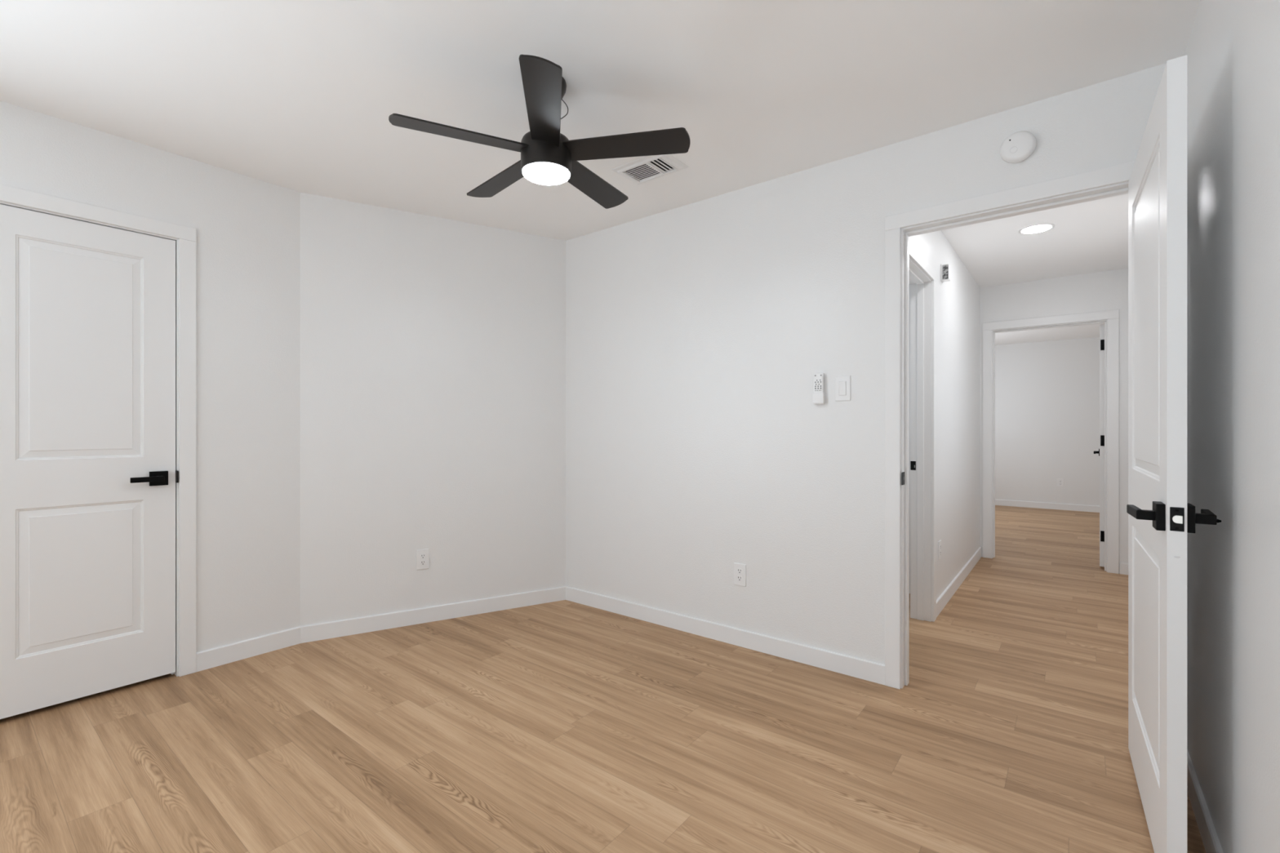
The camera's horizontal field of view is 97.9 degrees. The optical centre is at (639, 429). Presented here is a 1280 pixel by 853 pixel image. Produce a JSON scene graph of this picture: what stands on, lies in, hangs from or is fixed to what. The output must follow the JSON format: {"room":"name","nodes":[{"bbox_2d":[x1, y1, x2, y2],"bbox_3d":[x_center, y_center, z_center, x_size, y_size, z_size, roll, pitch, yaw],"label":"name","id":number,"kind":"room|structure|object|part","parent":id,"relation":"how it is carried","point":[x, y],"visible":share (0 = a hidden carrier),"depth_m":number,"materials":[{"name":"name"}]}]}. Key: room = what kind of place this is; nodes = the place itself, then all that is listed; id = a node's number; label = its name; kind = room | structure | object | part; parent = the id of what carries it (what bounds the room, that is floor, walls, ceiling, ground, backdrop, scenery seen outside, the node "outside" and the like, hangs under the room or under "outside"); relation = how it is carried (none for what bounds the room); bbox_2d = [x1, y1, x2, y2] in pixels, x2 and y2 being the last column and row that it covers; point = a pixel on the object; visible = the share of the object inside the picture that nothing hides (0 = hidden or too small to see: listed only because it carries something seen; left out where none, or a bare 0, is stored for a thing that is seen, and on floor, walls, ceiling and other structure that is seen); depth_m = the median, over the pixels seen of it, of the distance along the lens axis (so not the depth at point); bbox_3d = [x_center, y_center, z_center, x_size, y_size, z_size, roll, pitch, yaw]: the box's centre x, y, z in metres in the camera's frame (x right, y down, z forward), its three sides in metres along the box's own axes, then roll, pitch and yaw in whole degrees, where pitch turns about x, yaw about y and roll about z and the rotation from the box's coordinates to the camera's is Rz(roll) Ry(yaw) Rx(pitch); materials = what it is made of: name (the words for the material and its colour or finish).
{"room":"empty bedroom","nodes":[
{"label":"empty bedroom","id":0,"kind":"room"},
{"bbox_2d":[0,100,300,652],"bbox_3d":[-2.886,-0.064,1.765,0.115,2.436,3.254,0,0,38],"label":"wall","id":1,"kind":"structure","parent":0,"point":[248,228],"depth_m":2.77,"materials":[{"name":"white paint"}]},
{"bbox_2d":[0,204,175,719],"bbox_3d":[-2.347,0.127,2.352,0.087,2.011,0.610,0,0,38],"label":"door","id":2,"kind":"structure","parent":1,"relation":"in","point":[87,310],"depth_m":2.36,"materials":[{"name":"white wood"}]},
{"bbox_3d":[-2.206,0.224,2.492,0.037,0.023,0.115,0,0,38],"label":"lever","id":3,"kind":"part","parent":2,"relation":"part of","materials":[{"name":"black metal"}]},
{"bbox_2d":[0,183,196,676],"bbox_3d":[-2.389,0.101,2.385,0.134,2.107,0.757,0,0,38],"label":"door frame","id":4,"kind":"structure","parent":1,"relation":"attached to","point":[184,237],"depth_m":2.60,"materials":[{"name":"white wood"}]},
{"bbox_3d":[-2.167,0.221,2.603,0.052,0.057,0.004,0,0,38],"label":"strike plate","id":5,"kind":"part","parent":4,"relation":"part of","materials":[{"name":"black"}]},
{"bbox_2d":[196,626,301,671],"bbox_3d":[-1.973,1.109,2.829,0.012,0.089,0.456,0,0,38],"label":"baseboard","id":6,"kind":"structure","parent":1,"relation":"attached to","point":[220,655],"depth_m":2.81,"materials":[{"name":"white wood"}]},
{"bbox_2d":[300,192,565,626],"bbox_3d":[-1.156,-0.064,3.472,1.642,2.436,0.115,0,0,-30],"label":"wall","id":7,"kind":"structure","parent":0,"point":[433,349],"depth_m":3.33,"materials":[{"name":"white paint"}]},
{"bbox_2d":[416,549,429,569],"bbox_3d":[-1.295,0.776,3.321,0.072,0.117,0.007,0,0,-30],"label":"power outlet","id":8,"kind":"object","parent":7,"relation":"attached to","point":[423,555],"visible":1,"depth_m":3.32,"materials":[{"name":"white plastic"}]},
{"bbox_2d":[419,560,426,565],"bbox_3d":[-1.294,0.796,3.320,0.034,0.028,0.002,0,0,-30],"label":"receptacle","id":9,"kind":"object","parent":8,"relation":"attached to","point":[422,562],"depth_m":3.32,"materials":[{"name":"grey plastic"}]},
{"bbox_2d":[419,553,426,559],"bbox_3d":[-1.294,0.756,3.320,0.034,0.028,0.002,0,0,-30],"label":"receptacle","id":10,"kind":"object","parent":8,"relation":"attached to","point":[422,556],"depth_m":3.32,"materials":[{"name":"grey plastic"}]},
{"bbox_2d":[300,586,565,643],"bbox_3d":[-1.167,1.109,3.392,1.542,0.089,0.012,0,0,-30],"label":"baseboard","id":11,"kind":"structure","parent":7,"relation":"attached to","point":[322,631],"depth_m":3.32,"materials":[{"name":"white wood"}]},
{"bbox_2d":[0,0,1199,345],"bbox_3d":[1.909,-1.342,3.658,5.500,0.120,12.215,0,0,38],"label":"ceiling","id":12,"kind":"structure","parent":0,"point":[299,95],"depth_m":2.05,"materials":[{"name":"white paint"}]},
{"bbox_2d":[388,54,689,208],"bbox_3d":[-0.352,-1.107,2.084,1.010,0.350,1.014,0,0,38],"label":"ceiling fan","id":13,"kind":"object","parent":12,"relation":"hanging from","point":[548,157],"visible":1,"depth_m":1.98,"materials":[{"name":"black metal"}]},
{"bbox_3d":[-0.617,-1.020,1.926,0.461,0.006,0.121,0,12,-26],"label":"blade","id":14,"kind":"part","parent":13,"relation":"part of","materials":[{"name":"black wood"}]},
{"bbox_3d":[-0.554,-1.020,2.274,0.121,0.006,0.461,-16,11,-43],"label":"blade","id":15,"kind":"part","parent":13,"relation":"part of","materials":[{"name":"black wood"}]},
{"bbox_3d":[-0.305,-1.020,1.759,0.121,0.006,0.461,12,-2,-8],"label":"blade","id":16,"kind":"part","parent":13,"relation":"part of","materials":[{"name":"black wood"}]},
{"bbox_2d":[522,162,569,185],"bbox_3d":[-0.346,-0.940,2.057,0.174,0.014,0.174,0,0,38],"label":"diffuser","id":17,"kind":"object","parent":13,"relation":"attached to","point":[540,173],"depth_m":2.03,"materials":[{"name":"white glass"}]},
{"bbox_3d":[-0.204,-1.020,2.322,0.121,0.006,0.461,-14,-6,28],"label":"blade","id":18,"kind":"part","parent":13,"relation":"part of","materials":[{"name":"black wood"}]},
{"bbox_3d":[-0.050,-1.020,2.004,0.461,0.006,0.121,0,-12,10],"label":"blade","id":19,"kind":"part","parent":13,"relation":"part of","materials":[{"name":"black wood"}]},
{"bbox_2d":[611,154,688,184],"bbox_3d":[0.048,-1.276,2.732,0.314,0.013,0.211,0,0,38],"label":"ceiling vent","id":20,"kind":"object","parent":12,"relation":"in","point":[645,169],"visible":0.98,"depth_m":2.72,"materials":[{"name":"white plastic"}]},
{"bbox_2d":[1017,222,1054,234],"bbox_3d":[2.534,-1.280,3.560,0.192,0.004,0.192,0,0,38],"label":"recessed light","id":21,"kind":"object","parent":12,"relation":"in","point":[1041,228],"visible":1,"depth_m":3.55,"materials":[{"name":"white plastic"}]},
{"bbox_2d":[0,505,1205,852],"bbox_3d":[1.923,1.154,3.676,7.939,0.001,12.282,0,0,38],"label":"floor","id":22,"kind":"structure","parent":0,"point":[564,726],"depth_m":2.05,"materials":[{"name":"brown wood"}]},
{"bbox_2d":[565,62,1166,664],"bbox_3d":[0.790,-0.064,2.845,3.432,2.436,0.115,0,0,38],"label":"wall","id":23,"kind":"structure","parent":0,"point":[698,334],"depth_m":2.89,"materials":[{"name":"white paint"}]},
{"bbox_2d":[565,586,884,684],"bbox_3d":[0.301,1.109,3.147,2.050,0.089,0.012,0,0,38],"label":"baseboard","id":24,"kind":"structure","parent":23,"relation":"attached to","point":[871,671],"depth_m":2.96,"materials":[{"name":"white wood"}]},
{"bbox_2d":[733,562,746,586],"bbox_3d":[0.532,0.775,2.969,0.072,0.117,0.007,0,0,38],"label":"power outlet","id":25,"kind":"object","parent":23,"relation":"attached to","point":[740,570],"visible":1,"depth_m":2.96,"materials":[{"name":"white plastic"}]},
{"bbox_2d":[736,575,742,581],"bbox_3d":[0.531,0.794,2.967,0.034,0.028,0.002,0,0,38],"label":"receptacle","id":26,"kind":"object","parent":25,"relation":"attached to","point":[739,578],"depth_m":2.97,"materials":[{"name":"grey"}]},
{"bbox_2d":[736,568,742,573],"bbox_3d":[0.531,0.755,2.967,0.034,0.028,0.002,0,0,38],"label":"receptacle","id":27,"kind":"object","parent":25,"relation":"attached to","point":[739,571],"depth_m":2.97,"materials":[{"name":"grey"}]},
{"bbox_2d":[812,392,825,404],"bbox_3d":[0.866,-0.162,2.694,0.053,0.075,0.028,0,0,38],"label":"remote holder","id":28,"kind":"object","parent":23,"relation":"attached to","point":[817,397],"visible":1,"depth_m":2.68,"materials":[{"name":"white plastic"}]},
{"bbox_2d":[813,373,824,392],"bbox_3d":[0.864,-0.200,2.692,0.046,0.142,0.020,0,0,38],"label":"remote control","id":29,"kind":"object","parent":28,"relation":"in","point":[819,378],"visible":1,"depth_m":2.69,"materials":[{"name":"white plastic"}]},
{"bbox_2d":[835,375,850,400],"bbox_3d":[0.958,-0.194,2.633,0.072,0.118,0.012,0,0,38],"label":"light switch","id":30,"kind":"object","parent":23,"relation":"attached to","point":[842,384],"visible":1,"depth_m":2.63,"materials":[{"name":"white plastic"}]},
{"bbox_2d":[884,161,1134,688],"bbox_3d":[1.523,0.098,2.272,0.954,2.112,0.147,0,0,38],"label":"door frame","id":31,"kind":"structure","parent":23,"relation":"attached to","point":[1111,181],"depth_m":2.48,"materials":[{"name":"white wood"}]},
{"bbox_3d":[1.175,0.220,2.486,0.003,0.057,0.048,0,0,38],"label":"strike plate","id":32,"kind":"part","parent":31,"relation":"part of","materials":[{"name":"black metal"}]},
{"bbox_2d":[1000,130,1036,163],"bbox_3d":[1.491,-1.116,2.199,0.120,0.120,0.039,0,0,38],"label":"smoke detector","id":33,"kind":"object","parent":23,"relation":"attached to","point":[1018,146],"visible":1,"depth_m":2.19,"materials":[{"name":"white plastic"}]},
{"bbox_2d":[1126,54,1221,852],"bbox_3d":[1.524,0.128,1.653,0.160,2.028,0.835,0,0,36],"label":"door","id":34,"kind":"structure","parent":23,"relation":"in","point":[1161,517],"depth_m":1.46,"materials":[{"name":"white wood"}]},
{"bbox_3d":[1.299,0.215,1.444,0.037,0.023,0.132,0,0,33],"label":"lever","id":35,"kind":"part","parent":34,"relation":"part of","materials":[{"name":"black metal"}]},
{"bbox_3d":[1.280,0.214,1.327,0.025,0.057,0.002,0,0,36],"label":"latch plate","id":36,"kind":"part","parent":34,"relation":"part of","materials":[{"name":"black metal"}]},
{"bbox_3d":[1.388,0.215,1.379,0.043,0.023,0.132,0,0,40],"label":"lever","id":37,"kind":"part","parent":34,"relation":"part of","materials":[{"name":"black metal"}]},
{"bbox_2d":[909,284,910,593],"bbox_3d":[1.101,-0.064,3.637,1.152,2.436,1.515,0,0,38],"label":"wall","id":38,"kind":"structure","parent":0,"point":[909,284],"depth_m":3.91,"materials":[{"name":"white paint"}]},
{"bbox_2d":[909,230,979,599],"bbox_3d":[2.083,-0.064,3.865,0.115,2.436,3.085,0,0,38],"label":"wall","id":39,"kind":"structure","parent":0,"point":[957,299],"depth_m":3.97,"materials":[{"name":"white paint"}]},
{"bbox_2d":[909,242,936,622],"bbox_3d":[1.473,0.098,3.072,0.131,2.112,0.895,0,0,38],"label":"door frame","id":40,"kind":"structure","parent":39,"relation":"attached to","point":[922,277],"depth_m":3.36,"materials":[{"name":"white wood"}]},
{"bbox_3d":[1.667,0.222,3.399,0.030,0.055,0.003,0,0,38],"label":"strike plate","id":41,"kind":"part","parent":40,"relation":"part of","materials":[{"name":"black metal"}]},
{"bbox_2d":[937,540,941,559],"bbox_3d":[1.909,0.768,3.542,0.007,0.117,0.072,0,0,38],"label":"power outlet","id":42,"kind":"object","parent":39,"relation":"attached to","point":[940,541],"visible":1,"depth_m":3.52,"materials":[{"name":"white plastic"}]},
{"bbox_2d":[940,263,950,282],"bbox_3d":[1.971,-1.008,3.591,0.046,0.108,0.064,0,0,38],"label":"wall sensor","id":43,"kind":"object","parent":39,"relation":"attached to","point":[944,268],"visible":1,"depth_m":3.57,"materials":[{"name":"white plastic"}]},
{"bbox_3d":[1.956,-1.008,3.603,0.006,0.108,0.064,0,0,38],"label":"mounting plate","id":44,"kind":"part","parent":43,"relation":"part of","materials":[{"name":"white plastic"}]},
{"bbox_2d":[942,264,948,279],"bbox_3d":[1.957,-1.008,3.568,0.032,0.092,0.003,0,0,38],"label":"grille","id":45,"kind":"object","parent":43,"relation":"attached to","point":[945,267],"depth_m":3.57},
{"bbox_2d":[936,546,981,617],"bbox_3d":[2.438,1.109,4.215,0.012,0.089,2.095,0,0,38],"label":"baseboard","id":46,"kind":"structure","parent":39,"relation":"attached to","point":[953,587],"depth_m":4.00,"materials":[{"name":"white wood"}]},
{"bbox_2d":[995,337,1099,506],"bbox_3d":[6.202,-0.064,7.928,3.800,2.436,0.100,0,0,38],"label":"wall","id":47,"kind":"structure","parent":0,"point":[1047,393],"depth_m":8.09,"materials":[{"name":"white paint"}]},
{"bbox_2d":[995,499,1099,512],"bbox_3d":[6.167,1.109,7.883,3.600,0.089,0.012,0,0,38],"label":"baseboard","id":48,"kind":"structure","parent":47,"relation":"attached to","point":[997,502],"depth_m":8.07,"materials":[{"name":"white wood"}]},
{"bbox_2d":[1057,478,1063,487],"bbox_3d":[6.035,0.766,7.990,0.072,0.117,0.007,0,0,38],"label":"power outlet","id":49,"kind":"object","parent":47,"relation":"attached to","point":[1060,481],"visible":1,"depth_m":7.99,"materials":[{"name":"white plastic"}]},
{"bbox_2d":[979,267,1128,573],"bbox_3d":[3.652,-0.064,4.669,3.800,2.436,0.115,0,0,38],"label":"wall","id":50,"kind":"structure","parent":0,"point":[1104,291],"depth_m":4.63,"materials":[{"name":"white paint"}]},
{"bbox_2d":[982,309,1119,573],"bbox_3d":[3.500,0.099,4.788,0.933,2.111,0.147,0,0,38],"label":"door frame","id":51,"kind":"structure","parent":50,"relation":"attached to","point":[1110,318],"depth_m":4.58,"materials":[{"name":"white wood"}]},
{"bbox_2d":[1093,324,1104,567],"bbox_3d":[4.080,0.134,4.907,0.139,2.012,0.770,0,0,40],"label":"door","id":52,"kind":"structure","parent":50,"relation":"in","point":[1101,451],"depth_m":4.62,"materials":[{"name":"white wood"}]},
{"bbox_2d":[1120,562,1128,574],"bbox_3d":[3.907,1.109,4.389,0.193,0.089,0.012,0,0,38],"label":"baseboard","id":53,"kind":"structure","parent":50,"relation":"attached to","point":[1123,566],"depth_m":4.43,"materials":[{"name":"white wood"}]},
{"bbox_2d":[1184,0,1279,852],"bbox_3d":[0.478,-0.064,0.042,0.115,2.436,4.685,0,0,38],"label":"wall","id":54,"kind":"structure","parent":0,"point":[1233,50],"depth_m":1.31,"materials":[{"name":"white paint"}]},
{"bbox_2d":[1186,749,1223,852],"bbox_3d":[0.463,1.109,0.127,0.013,0.089,4.570,0,0,38],"label":"baseboard","id":55,"kind":"structure","parent":54,"relation":"attached to","point":[1211,843],"depth_m":1.59,"materials":[{"name":"white wood"}]}
]}

